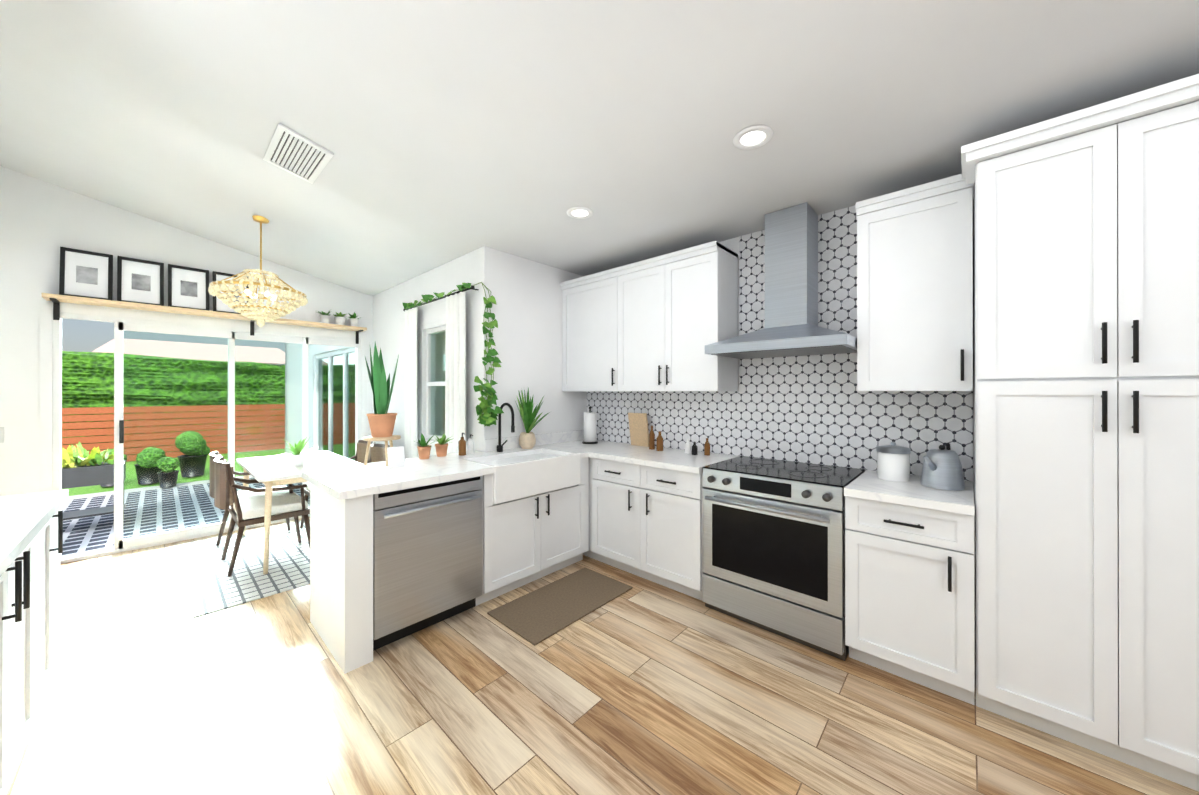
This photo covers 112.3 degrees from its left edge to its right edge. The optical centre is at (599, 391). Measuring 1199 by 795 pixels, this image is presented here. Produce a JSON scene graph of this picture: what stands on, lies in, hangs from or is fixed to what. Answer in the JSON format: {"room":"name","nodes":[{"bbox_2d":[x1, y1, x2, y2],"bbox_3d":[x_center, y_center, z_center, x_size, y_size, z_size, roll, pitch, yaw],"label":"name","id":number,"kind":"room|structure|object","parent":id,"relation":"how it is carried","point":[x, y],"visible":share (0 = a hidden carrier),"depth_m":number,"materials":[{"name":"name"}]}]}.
{"room":"kitchen","nodes":[
{"label":"kitchen","id":0,"kind":"room"},
{"bbox_2d":[0,166,372,496],"bbox_3d":[-3.812,-0.324,3.960,0.120,3.450,2.860,0,0,42],"label":"wall","id":1,"kind":"structure","parent":0,"point":[42,222],"depth_m":3.23,"materials":[{"name":"paint"}]},
{"bbox_2d":[0,427,3,442],"bbox_3d":[-4.566,0.330,3.036,0.011,0.120,0.080,0,0,42],"label":"switch plate","id":2,"kind":"object","parent":1,"relation":"attached to","point":[1,434],"visible":1,"depth_m":3.06,"materials":[{"name":"white plastic"}]},
{"bbox_2d":[39,303,366,563],"bbox_3d":[-3.675,0.351,4.085,0.112,2.100,2.350,0,0,42],"label":"sliding glass door","id":3,"kind":"structure","parent":1,"relation":"in","point":[50,470],"depth_m":3.67,"materials":[{"name":"clear glass"}]},
{"bbox_2d":[42,293,366,343],"bbox_3d":[-3.579,-0.664,3.977,0.198,0.180,2.260,0,0,42],"label":"wood shelf","id":4,"kind":"object","parent":1,"relation":"attached to","point":[56,299],"visible":0.9,"depth_m":3.61,"materials":[{"name":"brown wood"}]},
{"bbox_2d":[59,247,112,299],"bbox_3d":[-4.233,-0.960,3.323,0.074,0.410,0.270,0,0,42],"label":"picture frame","id":5,"kind":"object","parent":4,"relation":"on","point":[86,274],"visible":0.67,"depth_m":3.32,"materials":[{"name":"black metal"}]},
{"bbox_2d":[117,256,163,305],"bbox_3d":[-4.034,-0.959,3.540,0.074,0.410,0.270,0,0,42],"label":"picture frame","id":6,"kind":"object","parent":4,"relation":"on","point":[140,281],"visible":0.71,"depth_m":3.54,"materials":[{"name":"black metal"}]},
{"bbox_2d":[168,264,208,310],"bbox_3d":[-3.835,-0.959,3.758,0.074,0.410,0.270,0,0,42],"label":"picture frame","id":7,"kind":"object","parent":4,"relation":"on","point":[188,287],"visible":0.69,"depth_m":3.75,"materials":[{"name":"black metal"}]},
{"bbox_2d":[212,271,248,313],"bbox_3d":[-3.636,-0.959,3.976,0.074,0.410,0.270,0,0,42],"label":"picture frame","id":8,"kind":"object","parent":4,"relation":"on","point":[219,305],"visible":0.25,"depth_m":3.92,"materials":[{"name":"black metal"}]},
{"bbox_2d":[317,309,362,326],"bbox_3d":[-2.993,-0.851,4.625,0.198,0.193,0.481,0,0,42],"label":"potted plant","id":9,"kind":"object","parent":4,"relation":"on","point":[340,318],"visible":0.94,"depth_m":4.59,"materials":[{"name":"plant"}]},
{"bbox_2d":[373,249,476,456],"bbox_3d":[-1.917,-0.324,4.247,2.530,3.450,0.120,0,0,42],"label":"wall","id":10,"kind":"structure","parent":0,"point":[389,322],"depth_m":4.07,"materials":[{"name":"paint"}]},
{"bbox_2d":[418,318,445,444],"bbox_3d":[-1.491,-0.085,3.816,0.780,1.170,0.120,0,0,42],"label":"window","id":11,"kind":"structure","parent":10,"relation":"in","point":[430,384],"depth_m":4.02,"materials":[{"name":"clear glass"}]},
{"bbox_2d":[403,285,478,310],"bbox_3d":[-1.494,-0.840,3.717,1.362,0.032,0.090,0,0,42],"label":"curtain rod","id":12,"kind":"object","parent":10,"relation":"attached to","point":[454,293],"visible":0.69,"depth_m":3.54,"materials":[{"name":"black metal"}]},
{"bbox_2d":[404,308,417,458],"bbox_3d":[-1.894,0.266,4.042,0.260,2.190,0.056,0,0,42],"label":"panel","id":13,"kind":"object","parent":12,"relation":"hanging from","point":[411,327],"depth_m":4.04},
{"bbox_2d":[403,282,503,426],"bbox_3d":[-1.374,-0.308,3.632,1.522,1.172,0.256,0,0,42],"label":"pothos","id":14,"kind":"object","parent":12,"relation":"hanging from","point":[486,413],"visible":1,"depth_m":3.21,"materials":[{"name":"green plant"}]},
{"bbox_2d":[445,291,465,453],"bbox_3d":[-1.230,0.265,3.434,0.320,2.190,0.056,0,0,42],"label":"panel","id":15,"kind":"object","parent":12,"relation":"hanging from","point":[455,388],"depth_m":3.41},
{"bbox_2d":[476,246,586,451],"bbox_3d":[-0.575,-0.325,3.751,0.120,3.450,1.200,0,0,42],"label":"wall","id":16,"kind":"structure","parent":0,"point":[526,310],"depth_m":3.56,"materials":[{"name":"paint"}]},
{"bbox_2d":[486,431,583,450],"bbox_3d":[-0.528,0.440,3.700,0.011,0.100,1.186,0,0,42],"label":"backsplash","id":17,"kind":"structure","parent":16,"relation":"attached to","point":[558,437],"depth_m":3.77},
{"bbox_2d":[0,0,1198,295],"bbox_3d":[-0.389,-1.537,1.726,8.190,0.711,4.180,0,0,42],"label":"ceiling","id":18,"kind":"structure","parent":0,"point":[444,130],"depth_m":1.89,"materials":[{"name":"paint"}]},
{"bbox_2d":[208,215,307,326],"bbox_3d":[-2.777,-0.973,3.299,0.619,0.896,0.624,0,0,42],"label":"chandelier","id":19,"kind":"object","parent":18,"relation":"hanging from","point":[276,310],"visible":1,"depth_m":3.22,"materials":[{"name":"gold metal"}]},
{"bbox_2d":[263,123,333,183],"bbox_3d":[-1.819,-1.413,2.422,0.480,0.066,0.257,0,0,42],"label":"ceiling vent","id":20,"kind":"object","parent":18,"relation":"in","point":[296,154],"visible":0.98,"depth_m":2.40,"materials":[{"name":"silver metal"}]},
{"bbox_2d":[567,207,592,218],"bbox_3d":[-0.130,-1.177,2.654,0.176,0.005,0.176,0,0,42],"label":"recessed light","id":21,"kind":"object","parent":18,"relation":"in","point":[579,212],"visible":1,"depth_m":2.64,"materials":[{"name":"white plastic"}]},
{"bbox_2d":[733,125,772,149],"bbox_3d":[0.713,-1.178,1.870,0.176,0.005,0.176,0,0,42],"label":"recessed light","id":22,"kind":"object","parent":18,"relation":"in","point":[753,137],"visible":1,"depth_m":1.86,"materials":[{"name":"white plastic"}]},
{"bbox_2d":[7,517,1198,794],"bbox_3d":[-0.322,1.458,1.661,8.370,0.120,4.540,0,0,42],"label":"floor","id":23,"kind":"structure","parent":0,"point":[639,687],"depth_m":1.75,"materials":[{"name":"brown wood"}]},
{"bbox_2d":[0,529,43,794],"bbox_3d":[-2.113,0.962,1.060,0.914,0.870,0.628,0,0,42],"label":"base cabinet","id":24,"kind":"object","parent":23,"relation":"on","point":[21,588],"depth_m":1.42,"materials":[{"name":"wood"}]},
{"bbox_2d":[0,490,67,576],"bbox_3d":[-1.046,0.506,0.101,4.930,0.040,0.652,0,0,42],"label":"countertop","id":25,"kind":"structure","parent":24,"relation":"on","point":[22,517],"depth_m":1.56,"materials":[{"name":"white stone"}]},
{"bbox_2d":[44,513,59,694],"bbox_3d":[-2.534,0.963,1.445,0.456,0.870,0.628,0,0,42],"label":"base cabinet","id":26,"kind":"object","parent":23,"relation":"on","point":[52,530],"depth_m":1.82,"materials":[{"name":"wood"}]},
{"bbox_2d":[60,510,62,552],"bbox_3d":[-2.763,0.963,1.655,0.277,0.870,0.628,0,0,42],"label":"handle","id":27,"kind":"object","parent":26,"relation":"attached to","point":[61,512],"depth_m":1.81,"materials":[{"name":"metal"}]},
{"bbox_2d":[182,519,309,617],"bbox_3d":[-2.634,1.396,3.653,1.770,0.008,1.560,0,0,42],"label":"dining rug","id":28,"kind":"object","parent":23,"relation":"on","point":[212,587],"visible":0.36,"depth_m":3.16,"materials":[{"name":"white fabric"}]},
{"bbox_2d":[210,451,301,559],"bbox_3d":[-3.121,0.963,3.648,0.532,0.855,0.599,0,0,42],"label":"chair","id":29,"kind":"object","parent":28,"relation":"on","point":[245,495],"visible":0.42,"depth_m":3.60,"materials":[{"name":"brown wood"}]},
{"bbox_2d":[214,456,309,576],"bbox_3d":[-2.796,0.963,3.351,0.532,0.855,0.599,0,0,42],"label":"chair","id":30,"kind":"object","parent":28,"relation":"on","point":[244,513],"visible":0.79,"depth_m":3.15,"materials":[{"name":"white fabric"}]},
{"bbox_2d":[236,451,361,574],"bbox_3d":[-2.767,1.019,3.708,1.300,0.738,0.740,0,0,42],"label":"dining table","id":31,"kind":"object","parent":28,"relation":"on","point":[269,472],"visible":0.54,"depth_m":3.40,"materials":[{"name":"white wood"}]},
{"bbox_2d":[281,437,316,466],"bbox_3d":[-2.584,0.515,3.521,0.216,0.268,0.362,0,0,42],"label":"potted plant","id":32,"kind":"object","parent":31,"relation":"on","point":[298,457],"visible":1,"depth_m":3.48,"materials":[{"name":"plant"}]},
{"bbox_2d":[300,440,375,527],"bbox_3d":[-2.665,0.964,4.146,0.532,0.855,0.599,0,0,42],"label":"chair","id":33,"kind":"object","parent":28,"relation":"on","point":[359,456],"visible":0.21,"depth_m":4.38,"materials":[{"name":"brown wood"}]},
{"bbox_2d":[362,443,389,463],"bbox_3d":[-2.340,0.964,3.849,0.532,0.855,0.599,0,0,42],"label":"chair","id":34,"kind":"object","parent":28,"relation":"on","point":[377,452],"visible":0.21,"depth_m":4.10,"materials":[{"name":"brown wood"}]},
{"bbox_2d":[434,459,585,606],"bbox_3d":[-0.634,0.965,3.133,0.618,0.871,0.989,0,0,42],"label":"base cabinet","id":35,"kind":"object","parent":23,"relation":"on","point":[553,502],"depth_m":2.84,"materials":[{"name":"white wood"}]},
{"bbox_2d":[302,447,521,498],"bbox_3d":[-0.992,0.509,2.823,0.775,0.040,1.650,0,0,42],"label":"countertop","id":36,"kind":"structure","parent":35,"relation":"on","point":[350,481],"depth_m":2.38,"materials":[{"name":"white stone"}]},
{"bbox_2d":[363,343,400,465],"bbox_3d":[-1.447,0.079,2.678,0.220,0.812,0.220,0,0,42],"label":"snake plant","id":37,"kind":"object","parent":36,"relation":"on","point":[381,420],"visible":0.98,"depth_m":2.63,"materials":[{"name":"green plant"}]},
{"bbox_2d":[387,446,404,467],"bbox_3d":[-1.310,0.422,2.593,0.032,0.130,0.100,0,0,42],"label":"card","id":38,"kind":"object","parent":36,"relation":"on","point":[396,456],"visible":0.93,"depth_m":2.59,"materials":[{"name":"white paper"}]},
{"bbox_2d":[414,433,451,458],"bbox_3d":[-1.228,0.396,2.995,0.229,0.185,0.330,0,0,42],"label":"plants","id":39,"kind":"object","parent":36,"relation":"on","point":[424,448],"visible":1,"depth_m":2.96,"materials":[{"name":"green plant"}]},
{"bbox_2d":[458,433,467,455],"bbox_3d":[-1.055,0.402,3.092,0.054,0.174,0.054,0,0,-3],"label":"soap bottle","id":40,"kind":"object","parent":36,"relation":"on","point":[462,447],"depth_m":3.07,"materials":[{"name":"brown glass"}]},
{"bbox_2d":[468,434,473,453],"bbox_3d":[-1.016,0.412,3.164,0.054,0.154,0.054,0,0,-3],"label":"soap bottle","id":41,"kind":"object","parent":36,"relation":"on","point":[470,443],"depth_m":3.14,"materials":[{"name":"white plastic"}]},
{"bbox_2d":[494,403,514,450],"bbox_3d":[-0.733,0.289,3.237,0.220,0.401,0.098,0,0,42],"label":"faucet","id":42,"kind":"object","parent":36,"relation":"on","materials":[{"name":"black metal"}]},
{"bbox_2d":[462,447,581,506],"bbox_3d":[-0.586,0.606,3.042,0.480,0.245,0.779,0,0,42],"label":"sink","id":43,"kind":"object","parent":36,"relation":"in","point":[522,474],"depth_m":2.94,"materials":[{"name":"white ceramic"}]},
{"bbox_2d":[373,476,481,639],"bbox_3d":[-1.154,0.913,2.504,0.626,0.761,0.636,0,0,42],"label":"dishwasher","id":44,"kind":"object","parent":35,"relation":"in","point":[427,551],"visible":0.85,"depth_m":2.28,"materials":[{"name":"silver metal"}]},
{"bbox_2d":[487,568,632,645],"bbox_3d":[-0.236,1.393,2.694,0.475,0.012,0.880,0,0,42],"label":"area rug","id":45,"kind":"object","parent":23,"relation":"on","point":[537,616],"visible":0.98,"depth_m":2.62,"materials":[{"name":"brown fabric"}]},
{"bbox_2d":[598,459,704,600],"bbox_3d":[0.506,0.965,3.152,0.970,0.871,0.618,0,0,42],"label":"base cabinet","id":46,"kind":"object","parent":23,"relation":"on","point":[650,519],"depth_m":2.86,"materials":[{"name":"white wood"}]},
{"bbox_2d":[538,439,738,474],"bbox_3d":[0.225,0.509,3.329,1.623,0.040,0.738,0,0,42],"label":"countertop","id":47,"kind":"structure","parent":46,"relation":"on","point":[670,459],"depth_m":3.08,"materials":[{"name":"white stone"}]},
{"bbox_2d":[514,389,549,448],"bbox_3d":[-0.530,0.221,3.419,0.343,0.536,0.353,0,0,42],"label":"potted plant","id":48,"kind":"object","parent":47,"relation":"on","point":[527,439],"visible":0.98,"depth_m":3.41,"materials":[{"name":"plant"}]},
{"bbox_2d":[582,407,597,443],"bbox_3d":[-0.090,0.316,3.822,0.150,0.348,0.148,0,0,42],"label":"paper towel","id":49,"kind":"object","parent":47,"relation":"on","point":[590,427],"visible":1,"depth_m":3.77,"materials":[{"name":"white paper"}]},
{"bbox_2d":[628,413,648,446],"bbox_3d":[0.353,0.341,3.609,0.200,0.298,0.066,0,0,42],"label":"cutting board","id":50,"kind":"object","parent":47,"relation":"on","point":[638,428],"visible":0.92,"depth_m":3.59,"materials":[{"name":"brown wood"}]},
{"bbox_2d":[649,425,653,449],"bbox_3d":[0.445,0.389,3.414,0.046,0.200,0.046,0,0,27],"label":"bottle","id":51,"kind":"object","parent":47,"relation":"on","point":[651,435],"depth_m":3.40,"materials":[{"name":"brown glass"}]},
{"bbox_2d":[654,431,662,450],"bbox_3d":[0.499,0.409,3.324,0.054,0.160,0.054,0,0,27],"label":"bottle","id":52,"kind":"object","parent":47,"relation":"on","point":[659,442],"depth_m":3.30,"materials":[{"name":"brown glass"}]},
{"bbox_2d":[685,439,688,453],"bbox_3d":[0.703,0.434,3.192,0.048,0.110,0.048,0,0,27],"label":"bottle","id":53,"kind":"object","parent":47,"relation":"on","point":[687,443],"depth_m":3.17,"materials":[{"name":"white ceramic"}]},
{"bbox_2d":[689,442,697,454],"bbox_3d":[0.735,0.439,3.108,0.043,0.100,0.043,0,0,27],"label":"bottle","id":54,"kind":"object","parent":47,"relation":"on","point":[694,448],"depth_m":3.10,"materials":[{"name":"black glass"}]},
{"bbox_2d":[704,438,709,455],"bbox_3d":[0.828,0.424,3.091,0.042,0.130,0.043,0,0,27],"label":"bottle","id":55,"kind":"object","parent":47,"relation":"on","point":[706,446],"depth_m":3.07,"materials":[{"name":"brown glass"}]},
{"bbox_2d":[703,456,864,660],"bbox_3d":[1.137,0.941,2.525,0.792,0.916,0.668,0,0,42],"label":"range","id":56,"kind":"object","parent":23,"relation":"on","point":[773,545],"visible":0.98,"depth_m":2.29,"materials":[{"name":"silver metal"}]},
{"bbox_2d":[844,495,974,704],"bbox_3d":[1.639,0.963,2.116,0.484,0.871,0.618,0,0,42],"label":"base cabinet","id":57,"kind":"object","parent":23,"relation":"on","point":[910,571],"depth_m":1.88,"materials":[{"name":"white wood"}]},
{"bbox_2d":[844,471,973,514],"bbox_3d":[1.631,0.508,2.108,0.484,0.040,0.642,0,0,42],"label":"countertop","id":58,"kind":"structure","parent":57,"relation":"on","point":[911,493],"depth_m":1.94,"materials":[{"name":"white stone"}]},
{"bbox_2d":[876,442,910,481],"bbox_3d":[1.637,0.384,2.243,0.156,0.208,0.156,0,0,42],"label":"canister","id":59,"kind":"object","parent":58,"relation":"on","point":[893,461],"visible":1,"depth_m":2.19,"materials":[{"name":"ceramic"}]},
{"bbox_2d":[920,443,964,490],"bbox_3d":[1.764,0.378,2.070,0.176,0.218,0.289,0,0,42],"label":"kettle","id":60,"kind":"object","parent":58,"relation":"on","point":[942,469],"visible":1,"depth_m":2.01,"materials":[{"name":"silver metal"}]},
{"bbox_2d":[961,74,1198,791],"bbox_3d":[2.067,0.175,1.692,0.803,2.445,0.667,0,0,42],"label":"pantry cabinet","id":61,"kind":"object","parent":23,"relation":"on","point":[1086,361],"visible":1,"depth_m":1.51,"materials":[{"name":"white wood"}]},
{"bbox_2d":[719,183,973,488],"bbox_3d":[1.915,-0.326,2.369,5.660,3.450,0.120,0,0,42],"label":"wall","id":62,"kind":"structure","parent":0,"point":[732,244],"depth_m":2.18,"materials":[{"name":"paint"}]},
{"bbox_2d":[560,269,611,391],"bbox_3d":[0.032,-0.520,3.763,0.753,1.040,0.338,0,0,42],"label":"upper cabinet","id":63,"kind":"object","parent":62,"relation":"attached to","point":[586,301],"depth_m":3.67,"materials":[{"name":"white wood"}]},
{"bbox_2d":[612,241,737,391],"bbox_3d":[0.583,-0.521,3.259,0.967,1.040,0.338,0,0,42],"label":"upper cabinet","id":64,"kind":"object","parent":62,"relation":"attached to","point":[657,324],"depth_m":3.05,"materials":[{"name":"white wood"}]},
{"bbox_2d":[587,205,972,481],"bbox_3d":[0.948,-0.345,3.164,2.916,1.667,0.008,0,0,42],"label":"tile backsplash","id":65,"kind":"structure","parent":62,"relation":"attached to","point":[817,409],"depth_m":2.71,"materials":[{"name":"white tile"}]},
{"bbox_2d":[705,202,856,358],"bbox_3d":[1.176,-0.710,2.569,0.810,0.936,0.557,0,0,42],"label":"range hood","id":66,"kind":"object","parent":62,"relation":"attached to","point":[791,328],"visible":0.88,"depth_m":2.56,"materials":[{"name":"silver metal"}]},
{"bbox_2d":[856,174,972,390],"bbox_3d":[1.716,-0.524,2.200,0.476,1.045,0.372,0,0,42],"label":"upper cabinet","id":67,"kind":"object","parent":62,"relation":"attached to","point":[915,288],"visible":0.98,"depth_m":2.08,"materials":[{"name":"white wood"}]},
{"label":"outside","id":68,"kind":"structure","parent":0,"visible":0},
{"bbox_2d":[62,475,252,508],"bbox_3d":[-9.646,1.676,0.430,3.730,0.440,15.940,0,0,42],"label":"ground","id":69,"kind":"structure","parent":68,"point":[125,491],"depth_m":5.95,"materials":[{"name":"concrete"}]},
{"bbox_2d":[100,431,209,487],"bbox_3d":[-7.046,1.062,6.348,1.246,0.779,1.349,0,0,42],"label":"potted shrubs","id":70,"kind":"object","parent":69,"relation":"on","point":[183,442],"visible":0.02,"depth_m":6.33,"materials":[{"name":"green plant"}]},
{"bbox_2d":[62,478,309,556],"bbox_3d":[-5.126,1.457,5.247,3.100,0.009,2.450,0,0,42],"label":"rug","id":71,"kind":"object","parent":69,"relation":"on","point":[87,534],"visible":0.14,"depth_m":4.71,"materials":[{"name":"grey fabric"}]},
{"bbox_2d":[62,441,125,520],"bbox_3d":[-5.456,0.987,4.220,0.582,0.925,0.641,0,0,42],"label":"planter","id":72,"kind":"object","parent":71,"relation":"on","point":[94,467],"visible":0.67,"depth_m":4.22,"materials":[{"name":"black metal"}]},
{"bbox_2d":[62,449,284,495],"bbox_3d":[-2.804,1.692,9.120,12.500,0.430,38.000,0,0,42],"label":"ground","id":73,"kind":"structure","parent":68,"point":[129,481],"depth_m":6.98,"materials":[{"name":"green plant"}]},
{"bbox_2d":[62,404,284,463],"bbox_3d":[-4.335,0.895,9.166,7.420,1.145,36.100,0,0,42],"label":"fence","id":74,"kind":"object","parent":73,"relation":"on","point":[105,416],"depth_m":8.88,"materials":[{"name":"brown wood"}]},
{"bbox_2d":[62,351,284,454],"bbox_3d":[-7.963,0.407,12.518,2.003,2.536,36.250,0,0,42],"label":"hedge","id":75,"kind":"object","parent":73,"relation":"on","point":[87,379],"visible":0.04,"depth_m":9.10,"materials":[{"name":"green plant"}]},
{"bbox_2d":[285,332,445,454],"bbox_3d":[-3.057,0.097,8.973,5.529,3.620,6.560,0,0,42],"label":"wall","id":76,"kind":"structure","parent":73,"relation":"on","point":[290,390],"depth_m":7.86,"materials":[{"name":"paint"}]},
{"bbox_2d":[316,347,354,460],"bbox_3d":[-3.990,0.388,6.195,2.298,2.028,0.120,0,0,42],"label":"window","id":77,"kind":"structure","parent":76,"relation":"attached to","point":[348,379],"depth_m":6.21,"materials":[{"name":"clear glass"}]},
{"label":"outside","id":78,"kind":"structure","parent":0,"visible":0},
{"bbox_2d":[92,338,284,364],"bbox_3d":[-17.159,-0.083,17.504,6.000,4.000,6.000,0,0,42],"label":"neighbouring house","id":79,"kind":"structure","parent":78,"point":[108,347],"depth_m":16.22,"materials":[{"name":"paint"}]}
]}

